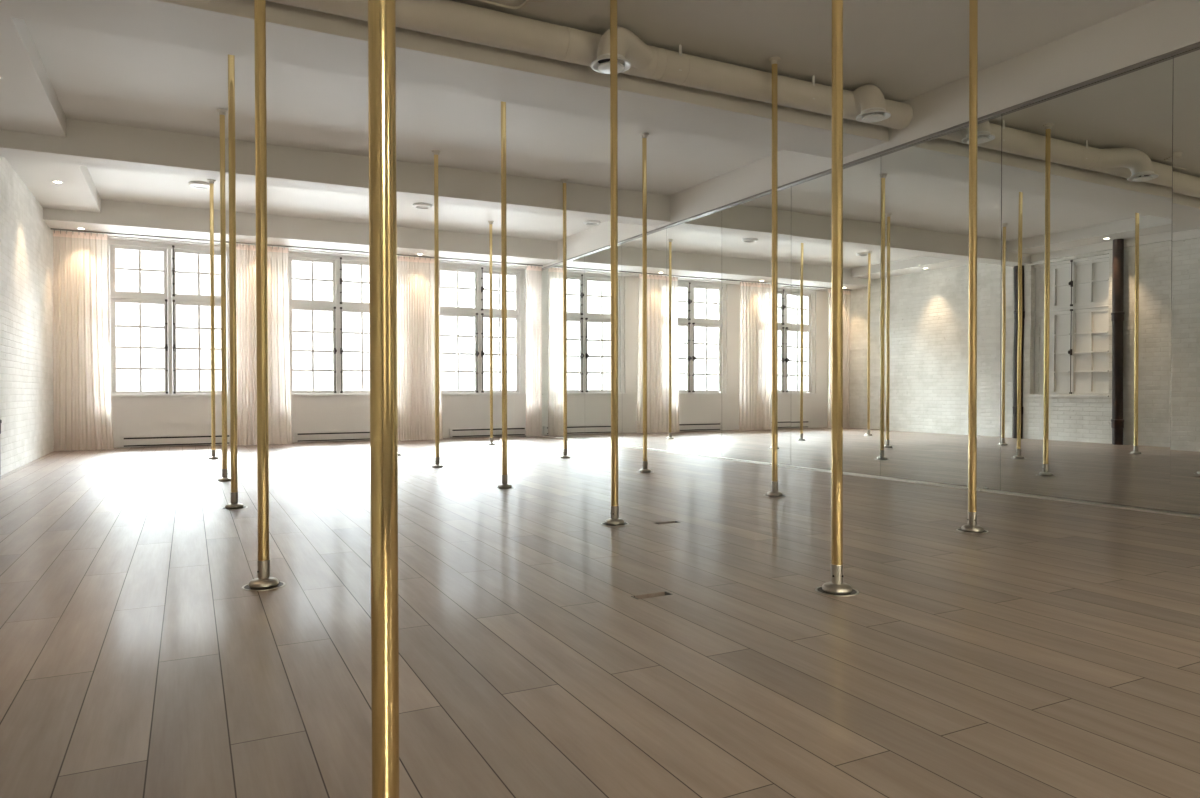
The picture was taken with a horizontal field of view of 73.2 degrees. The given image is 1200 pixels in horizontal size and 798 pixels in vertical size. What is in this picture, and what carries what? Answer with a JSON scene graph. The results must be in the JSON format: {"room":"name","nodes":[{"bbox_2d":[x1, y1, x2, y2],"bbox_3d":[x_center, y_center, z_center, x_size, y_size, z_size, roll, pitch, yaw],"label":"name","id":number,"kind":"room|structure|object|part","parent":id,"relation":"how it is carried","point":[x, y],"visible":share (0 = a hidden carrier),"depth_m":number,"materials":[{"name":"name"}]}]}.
{"room":"exercise studio","nodes":[
{"label":"exercise studio","id":0,"kind":"room"},
{"bbox_2d":[0,157,53,474],"bbox_3d":[-4.100,-0.922,4.098,0.300,3.490,17.260,0,1,-27],"label":"wall","id":1,"kind":"structure","parent":0,"point":[26,240],"depth_m":9.21,"materials":[{"name":"brick"}]},
{"bbox_2d":[0,15,100,212],"bbox_3d":[-3.376,-2.534,3.647,0.694,0.200,15.820,0,1,-27],"label":"ceiling","id":2,"kind":"structure","parent":1,"relation":"attached to","point":[29,102],"depth_m":7.07,"materials":[{"name":"paint"}]},
{"bbox_2d":[0,118,669,226],"bbox_3d":[-2.419,-2.510,9.180,7.474,0.365,0.370,0,1,-27],"label":"beam","id":3,"kind":"structure","parent":1,"relation":"attached to","point":[85,143],"depth_m":8.63,"materials":[{"name":"paint"}]},
{"bbox_2d":[0,0,888,157],"bbox_3d":[-0.768,-2.499,5.986,7.474,0.330,0.640,0,1,-27],"label":"beam","id":4,"kind":"structure","parent":1,"relation":"attached to","point":[295,36],"depth_m":5.69,"materials":[{"name":"paint"}]},
{"bbox_2d":[108,238,525,447],"bbox_3d":[-4.567,-1.015,13.390,8.004,3.490,0.280,0,1,-27],"label":"wall","id":5,"kind":"structure","parent":0,"point":[131,416],"depth_m":13.14,"materials":[{"name":"white paint"}]},
{"bbox_2d":[108,240,229,396],"bbox_3d":[-6.531,-1.190,12.263,1.800,2.319,0.156,0,1,-27],"label":"window","id":6,"kind":"structure","parent":5,"relation":"in","point":[169,298],"depth_m":12.25,"materials":[{"name":"white paint"}]},
{"bbox_3d":[-6.910,-0.786,12.118,0.751,1.417,0.043,0,1,-27],"label":"sash","id":7,"kind":"part","parent":6,"relation":"part of","materials":[{"name":"white paint"}]},
{"bbox_3d":[-6.913,-1.912,12.106,0.751,0.746,0.043,0,1,-27],"label":"sash","id":8,"kind":"part","parent":6,"relation":"part of","materials":[{"name":"white paint"}]},
{"bbox_3d":[-6.573,-0.795,12.242,0.034,1.430,0.046,0,1,-27],"label":"bolt rod","id":9,"kind":"part","parent":6,"relation":"part of","materials":[{"name":"brown metal"}]},
{"bbox_3d":[-6.511,-0.043,12.241,1.800,0.025,0.051,0,1,-27],"label":"sill","id":10,"kind":"part","parent":6,"relation":"part of","materials":[{"name":"white paint"}]},
{"bbox_3d":[-6.487,-1.947,12.276,0.034,0.773,0.046,0,1,-27],"label":"bolt rod","id":11,"kind":"part","parent":6,"relation":"part of","materials":[{"name":"brown metal"}]},
{"bbox_3d":[-6.484,-0.795,12.288,0.034,1.430,0.046,0,1,-27],"label":"bolt rod","id":12,"kind":"part","parent":6,"relation":"part of","materials":[{"name":"brown metal"}]},
{"bbox_3d":[-6.188,-0.792,12.491,0.751,1.417,0.043,0,1,-27],"label":"sash","id":13,"kind":"part","parent":6,"relation":"part of","materials":[{"name":"white paint"}]},
{"bbox_3d":[-6.191,-1.917,12.479,0.751,0.746,0.043,0,1,-27],"label":"sash","id":14,"kind":"part","parent":6,"relation":"part of","materials":[{"name":"white paint"}]},
{"bbox_2d":[120,434,229,447],"bbox_3d":[-6.410,0.631,12.258,1.520,0.158,0.063,0,1,-27],"label":"baseboard heater","id":15,"kind":"object","parent":5,"relation":"attached to","point":[175,440],"visible":0.86,"depth_m":12.19,"materials":[{"name":"metal"}]},
{"bbox_2d":[51,228,542,265],"bbox_3d":[-4.282,-2.367,12.805,7.384,0.016,0.024,0,1,-27],"label":"rail","id":16,"kind":"object","parent":5,"relation":"attached to","point":[51,228],"visible":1,"depth_m":12.42,"materials":[{"name":"white metal"}]},
{"bbox_2d":[53,230,113,450],"bbox_3d":[-7.226,-0.810,11.286,0.729,3.051,0.145,0,1,-23],"label":"curtain","id":17,"kind":"object","parent":16,"relation":"hanging from","point":[82,411],"visible":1,"depth_m":11.29,"materials":[{"name":"fabric"}]},
{"bbox_2d":[230,244,292,445],"bbox_3d":[-5.173,-0.826,12.316,0.886,3.051,0.149,0,1,-23],"label":"curtain","id":18,"kind":"object","parent":16,"relation":"hanging from","point":[279,382],"visible":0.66,"depth_m":12.39,"materials":[{"name":"fabric"}]},
{"bbox_2d":[397,256,442,440],"bbox_3d":[-3.080,-0.842,13.395,0.976,3.051,0.142,0,1,-26],"label":"curtain","id":19,"kind":"object","parent":16,"relation":"hanging from","point":[415,276],"visible":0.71,"depth_m":13.45,"materials":[{"name":"fabric"}]},
{"bbox_2d":[526,265,542,436],"bbox_3d":[-1.171,-0.856,14.394,0.336,3.051,0.128,-1,1,-32],"label":"curtain","id":20,"kind":"object","parent":16,"relation":"hanging from","point":[533,273],"visible":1,"depth_m":14.42,"materials":[{"name":"fabric"}]},
{"bbox_2d":[43,199,556,268],"bbox_3d":[-4.270,-2.550,12.759,7.474,0.350,1.190,0,1,-27],"label":"trim","id":21,"kind":"structure","parent":5,"relation":"attached to","point":[122,217],"depth_m":12.04,"materials":[{"name":"paint"}]},
{"bbox_2d":[108,236,525,266],"bbox_3d":[-4.406,-2.370,13.045,7.384,0.014,0.020,0,1,-27],"label":"rail","id":22,"kind":"object","parent":5,"relation":"attached to","point":[108,236],"visible":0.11,"depth_m":12.87,"materials":[{"name":"metal"}]},
{"bbox_2d":[288,253,369,395],"bbox_3d":[-4.348,-1.206,13.392,1.800,2.319,0.156,0,1,-27],"label":"window","id":23,"kind":"structure","parent":5,"relation":"in","point":[336,306],"depth_m":13.38,"materials":[{"name":"white paint"}]},
{"bbox_3d":[-4.729,-1.929,13.235,0.751,0.746,0.043,0,1,-27],"label":"sash","id":24,"kind":"part","parent":23,"relation":"part of","materials":[{"name":"white paint"}]},
{"bbox_3d":[-4.727,-0.803,13.246,0.751,1.417,0.043,0,1,-27],"label":"sash","id":25,"kind":"part","parent":23,"relation":"part of","materials":[{"name":"white paint"}]},
{"bbox_3d":[-4.327,-0.059,13.369,1.800,0.025,0.051,0,1,-27],"label":"sill","id":26,"kind":"part","parent":23,"relation":"part of","materials":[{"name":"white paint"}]},
{"bbox_3d":[-4.390,-0.812,13.370,0.034,1.430,0.046,0,1,-27],"label":"bolt rod","id":27,"kind":"part","parent":23,"relation":"part of","materials":[{"name":"brown metal"}]},
{"bbox_3d":[-4.301,-0.812,13.416,0.034,1.430,0.046,0,1,-27],"label":"bolt rod","id":28,"kind":"part","parent":23,"relation":"part of","materials":[{"name":"brown metal"}]},
{"bbox_3d":[-4.007,-1.934,13.608,0.751,0.746,0.043,0,1,-27],"label":"sash","id":29,"kind":"part","parent":23,"relation":"part of","materials":[{"name":"white paint"}]},
{"bbox_3d":[-4.005,-0.809,13.620,0.751,1.417,0.043,0,1,-27],"label":"sash","id":30,"kind":"part","parent":23,"relation":"part of","materials":[{"name":"white paint"}]},
{"bbox_2d":[294,431,369,441],"bbox_3d":[-4.273,0.614,13.363,1.490,0.158,0.063,0,1,-27],"label":"baseboard heater","id":31,"kind":"object","parent":5,"relation":"attached to","point":[339,435],"visible":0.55,"depth_m":13.26,"materials":[{"name":"metal"}]},
{"bbox_2d":[439,263,525,395],"bbox_3d":[-2.167,-1.223,14.519,1.800,2.319,0.156,0,1,-27],"label":"window","id":32,"kind":"structure","parent":5,"relation":"in","point":[478,312],"depth_m":14.56,"materials":[{"name":"white paint"}]},
{"bbox_3d":[-2.549,-1.945,14.362,0.751,0.746,0.043,0,1,-27],"label":"sash","id":33,"kind":"part","parent":32,"relation":"part of","materials":[{"name":"white paint"}]},
{"bbox_3d":[-2.546,-0.820,14.373,0.751,1.417,0.043,0,1,-27],"label":"sash","id":34,"kind":"part","parent":32,"relation":"part of","materials":[{"name":"white paint"}]},
{"bbox_3d":[-2.209,-0.828,14.498,0.034,1.430,0.046,0,1,-27],"label":"bolt rod","id":35,"kind":"part","parent":32,"relation":"part of","materials":[{"name":"brown metal"}]},
{"bbox_3d":[-2.123,-1.980,14.532,0.034,0.773,0.046,0,1,-27],"label":"bolt rod","id":36,"kind":"part","parent":32,"relation":"part of","materials":[{"name":"brown metal"}]},
{"bbox_3d":[-2.120,-0.829,14.543,0.034,1.430,0.046,0,1,-27],"label":"bolt rod","id":37,"kind":"part","parent":32,"relation":"part of","materials":[{"name":"brown metal"}]},
{"bbox_3d":[-2.146,-0.076,14.497,1.800,0.025,0.051,0,1,-27],"label":"sill","id":38,"kind":"part","parent":32,"relation":"part of","materials":[{"name":"white paint"}]},
{"bbox_3d":[-1.824,-0.825,14.747,0.751,1.417,0.043,0,1,-27],"label":"sash","id":39,"kind":"part","parent":32,"relation":"part of","materials":[{"name":"white paint"}]},
{"bbox_3d":[-1.826,-1.951,14.735,0.751,0.746,0.043,0,1,-27],"label":"sash","id":40,"kind":"part","parent":32,"relation":"part of","materials":[{"name":"white paint"}]},
{"bbox_2d":[449,427,525,437],"bbox_3d":[-1.999,0.597,14.538,1.470,0.158,0.063,0,1,-27],"label":"baseboard heater","id":41,"kind":"object","parent":5,"relation":"attached to","point":[511,431],"visible":0.91,"depth_m":14.46,"materials":[{"name":"metal"}]},
{"bbox_2d":[539,0,1199,267],"bbox_3d":[2.756,-2.492,7.487,0.294,0.393,17.010,0,1,-27],"label":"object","id":42,"kind":"structure","parent":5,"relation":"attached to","point":[1155,28],"depth_m":6.37,"materials":[{"name":"paint"}]},
{"bbox_2d":[542,42,1199,269],"bbox_3d":[1.834,-2.299,9.003,0.038,0.018,13.367,0,1,-27],"label":"channel","id":43,"kind":"object","parent":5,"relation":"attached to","point":[1195,45],"visible":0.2,"depth_m":6.80,"materials":[{"name":"silver metal"}]},
{"bbox_2d":[24,0,1154,240],"bbox_3d":[-0.659,-2.718,5.804,8.004,0.150,17.360,0,1,-27],"label":"ceiling","id":44,"kind":"structure","parent":0,"point":[907,49],"depth_m":6.93,"materials":[{"name":"paint"}]},
{"bbox_2d":[188,181,209,188],"bbox_3d":[-4.967,-2.658,10.039,0.272,0.033,0.272,0,1,-27],"label":"recessed light","id":45,"kind":"object","parent":44,"relation":"in","point":[195,184],"visible":0.94,"depth_m":9.98,"materials":[{"name":"white plastic"}]},
{"bbox_2d":[413,203,432,208],"bbox_3d":[-2.461,-2.676,11.200,0.272,0.033,0.272,0,1,-27],"label":"recessed light","id":46,"kind":"object","parent":44,"relation":"in","point":[415,205],"visible":1,"depth_m":11.15,"materials":[{"name":"white plastic"}]},
{"bbox_2d":[476,0,544,8],"bbox_3d":[-0.767,-2.610,5.256,0.861,0.051,0.252,0,1,-4],"label":"air diffuser","id":47,"kind":"object","parent":44,"relation":"attached to","point":[485,1],"visible":1,"depth_m":5.34,"materials":[{"name":"paint"}]},
{"bbox_2d":[266,0,912,129],"bbox_3d":[-0.479,-2.454,5.419,7.346,0.369,0.526,0,1,-27],"label":"air duct","id":48,"kind":"object","parent":44,"relation":"hanging from","point":[444,18],"visible":0.89,"depth_m":5.67,"materials":[{"name":"metal"}]},
{"bbox_2d":[591,53,630,73],"bbox_3d":[0.076,-2.308,5.569,0.280,0.072,0.280,0,1,-27],"label":"air diffuser","id":49,"kind":"object","parent":48,"relation":"attached to","point":[601,64],"depth_m":5.54,"materials":[{"name":"white plastic"}]},
{"bbox_2d":[856,107,890,122],"bbox_3d":[2.287,-2.370,6.756,0.280,0.072,0.280,0,1,-27],"label":"air diffuser","id":50,"kind":"object","parent":48,"relation":"attached to","point":[868,114],"depth_m":6.72,"materials":[{"name":"white plastic"}]},
{"bbox_2d":[583,220,600,225],"bbox_3d":[-0.123,-2.693,12.352,0.272,0.033,0.272,0,1,-27],"label":"recessed light","id":51,"kind":"object","parent":44,"relation":"in","point":[587,222],"visible":1,"depth_m":12.29,"materials":[{"name":"white plastic"}]},
{"bbox_2d":[0,436,1199,797],"bbox_3d":[-0.651,0.782,5.840,8.004,0.030,17.360,0,1,-27],"label":"floor","id":52,"kind":"structure","parent":0,"point":[1052,651],"depth_m":2.72,"materials":[{"name":"laminate"}]},
{"bbox_2d":[207,179,220,459],"bbox_3d":[-4.742,-0.969,9.878,0.173,3.409,0.173,0,1,37],"label":"pole","id":53,"kind":"object","parent":52,"relation":"on","point":[213,456],"visible":1,"depth_m":9.86,"materials":[{"name":"metal"}]},
{"bbox_2d":[215,109,230,481],"bbox_3d":[-3.470,-0.947,7.440,0.173,3.409,0.173,0,1,8],"label":"pole","id":54,"kind":"object","parent":52,"relation":"on","point":[222,112],"visible":0.89,"depth_m":7.42,"materials":[{"name":"metal"}]},
{"bbox_2d":[221,54,246,509],"bbox_3d":[-2.597,-0.932,5.708,0.173,3.409,0.173,0,1,8],"label":"pole","id":55,"kind":"object","parent":52,"relation":"on","point":[234,504],"visible":0.85,"depth_m":5.69,"materials":[{"name":"metal"}]},
{"bbox_2d":[244,582,282,589],"bbox_3d":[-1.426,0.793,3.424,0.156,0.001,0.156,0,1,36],"label":"base","id":56,"kind":"object","parent":52,"relation":"on","point":[274,585],"depth_m":3.38,"materials":[{"name":"silver metal"}]},
{"bbox_2d":[242,0,285,590],"bbox_3d":[-1.430,-0.911,3.407,0.173,3.409,0.173,0,1,36],"label":"pole","id":57,"kind":"object","parent":52,"relation":"on","point":[263,582],"visible":1,"depth_m":3.39,"materials":[{"name":"metal"}]},
{"bbox_2d":[368,0,399,797],"bbox_3d":[-0.366,-0.893,1.347,0.173,3.409,0.173,0,1,40],"label":"pole","id":58,"kind":"object","parent":52,"relation":"on","point":[381,13],"visible":1,"depth_m":1.34,"materials":[{"name":"gold metal"}]},
{"bbox_2d":[397,331,402,455],"bbox_3d":[-2.619,-0.979,10.345,0.173,3.409,0.173,-1,1,-41],"label":"pole","id":59,"kind":"object","parent":52,"relation":"on","point":[399,454],"visible":0.19,"depth_m":10.35,"materials":[{"name":"metal"}]},
{"bbox_2d":[429,150,444,467],"bbox_3d":[-1.761,-0.964,8.706,0.173,3.409,0.173,0,1,-30],"label":"pole","id":60,"kind":"object","parent":52,"relation":"on","point":[437,464],"visible":1,"depth_m":8.69,"materials":[{"name":"metal"}]},
{"bbox_2d":[488,221,495,444],"bbox_3d":[-1.662,-1.001,12.326,0.173,3.409,0.173,0,1,35],"label":"pole","id":61,"kind":"object","parent":52,"relation":"on","point":[489,222],"visible":1,"depth_m":12.31,"materials":[{"name":"metal"}]},
{"bbox_2d":[495,101,514,488],"bbox_3d":[-0.814,-0.948,6.854,0.173,3.409,0.173,0,1,42],"label":"pole","id":62,"kind":"object","parent":52,"relation":"on","point":[504,485],"visible":0.84,"depth_m":6.84,"materials":[{"name":"metal"}]},
{"bbox_2d":[559,179,571,458],"bbox_3d":[-0.430,-0.980,9.900,0.173,3.409,0.173,0,1,0],"label":"pole","id":63,"kind":"object","parent":52,"relation":"on","point":[564,181],"visible":1,"depth_m":9.88,"materials":[{"name":"metal"}]},
{"bbox_2d":[601,0,628,525],"bbox_3d":[0.087,-0.931,4.979,0.173,3.409,0.173,0,1,21],"label":"pole","id":64,"kind":"object","parent":52,"relation":"on","point":[614,520],"visible":1,"depth_m":4.96,"materials":[{"name":"metal"}]},
{"bbox_2d":[637,133,652,472],"bbox_3d":[0.452,-0.964,8.150,0.173,3.409,0.173,0,1,30],"label":"pole","id":65,"kind":"object","parent":52,"relation":"on","point":[644,135],"visible":1,"depth_m":8.13,"materials":[{"name":"metal"}]},
{"bbox_2d":[764,57,785,496],"bbox_3d":[1.366,-0.947,6.315,0.173,3.409,0.173,0,1,38],"label":"pole","id":66,"kind":"object","parent":52,"relation":"on","point":[774,61],"visible":1,"depth_m":6.30,"materials":[{"name":"metal"}]},
{"bbox_2d":[815,0,858,595],"bbox_3d":[0.969,-0.916,3.296,0.173,3.409,0.173,-1,1,-40],"label":"pole","id":67,"kind":"object","parent":52,"relation":"on","point":[836,587],"visible":1,"depth_m":3.28,"materials":[{"name":"metal"}]},
{"bbox_2d":[817,587,856,594],"bbox_3d":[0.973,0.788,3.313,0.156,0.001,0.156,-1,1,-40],"label":"base","id":68,"kind":"object","parent":52,"relation":"on","point":[823,590],"depth_m":3.27,"materials":[{"name":"silver metal"}]},
{"bbox_2d":[541,435,1199,518],"bbox_3d":[1.854,0.721,9.040,0.074,0.014,13.367,0,1,-27],"label":"channel","id":69,"kind":"object","parent":52,"relation":"on","point":[766,463],"visible":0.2,"depth_m":6.85,"materials":[{"name":"metal"}]},
{"bbox_2d":[956,0,988,532],"bbox_3d":[2.175,-0.933,4.707,0.173,3.409,0.173,0,1,-3],"label":"pole","id":70,"kind":"object","parent":52,"relation":"on","point":[971,527],"visible":1,"depth_m":4.69,"materials":[{"name":"metal"}]},
{"bbox_2d":[958,529,986,532],"bbox_3d":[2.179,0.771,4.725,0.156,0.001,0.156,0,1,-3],"label":"base","id":71,"kind":"object","parent":52,"relation":"on","point":[961,530],"depth_m":4.67,"materials":[{"name":"silver metal"}]},
{"bbox_3d":[2.736,-0.771,7.633,0.220,3.084,17.260,0,1,-27],"label":"wall","id":72,"kind":"structure","parent":0,"visible":0},
{"bbox_2d":[542,266,553,436],"bbox_3d":[-1.015,-0.845,14.589,0.006,3.012,0.846,0,1,-27],"label":"wall mirror","id":73,"kind":"object","parent":72,"relation":"attached to","point":[547,274],"visible":0.56,"depth_m":14.43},
{"bbox_2d":[553,255,584,439],"bbox_3d":[-0.532,-0.837,13.656,0.006,3.012,1.246,0,1,-27],"label":"wall mirror","id":74,"kind":"object","parent":72,"relation":"attached to","point":[575,267],"visible":1,"depth_m":13.56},
{"bbox_2d":[585,243,621,444],"bbox_3d":[0.042,-0.827,12.546,0.006,3.012,1.246,0,1,-27],"label":"wall mirror","id":75,"kind":"object","parent":72,"relation":"attached to","point":[598,263],"visible":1,"depth_m":12.63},
{"bbox_2d":[622,228,666,449],"bbox_3d":[0.616,-0.817,11.435,0.006,3.012,1.246,0,1,-27],"label":"wall mirror","id":76,"kind":"object","parent":72,"relation":"attached to","point":[632,301],"visible":0.89,"depth_m":11.45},
{"bbox_2d":[667,209,721,456],"bbox_3d":[1.190,-0.807,10.324,0.007,3.012,1.246,0,1,-27],"label":"wall mirror","id":77,"kind":"object","parent":72,"relation":"attached to","point":[694,246],"visible":1,"depth_m":10.27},
{"bbox_2d":[722,186,790,464],"bbox_3d":[1.764,-0.797,9.213,0.007,3.012,1.246,0,1,-27],"label":"wall mirror","id":78,"kind":"object","parent":72,"relation":"attached to","point":[746,225],"visible":1,"depth_m":9.23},
{"bbox_2d":[791,155,880,475],"bbox_3d":[2.339,-0.787,8.102,0.009,3.012,1.246,0,1,-27],"label":"wall mirror","id":79,"kind":"object","parent":72,"relation":"attached to","point":[811,199],"visible":0.89,"depth_m":8.13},
{"bbox_2d":[880,114,1001,490],"bbox_3d":[2.913,-0.777,6.992,0.009,3.012,1.246,0,1,-27],"label":"wall mirror","id":80,"kind":"object","parent":72,"relation":"attached to","point":[925,183],"visible":1,"depth_m":6.95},
{"bbox_2d":[1000,56,1172,510],"bbox_3d":[3.487,-0.767,5.881,0.010,3.012,1.246,0,1,-27],"label":"wall mirror","id":81,"kind":"object","parent":72,"relation":"attached to","point":[1087,170],"visible":1,"depth_m":5.80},
{"bbox_2d":[1170,47,1199,514],"bbox_3d":[4.061,-0.757,4.770,0.019,3.012,1.246,0,1,-28],"label":"wall mirror","id":82,"kind":"object","parent":72,"relation":"attached to","point":[1185,321],"visible":1,"depth_m":5.24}
]}

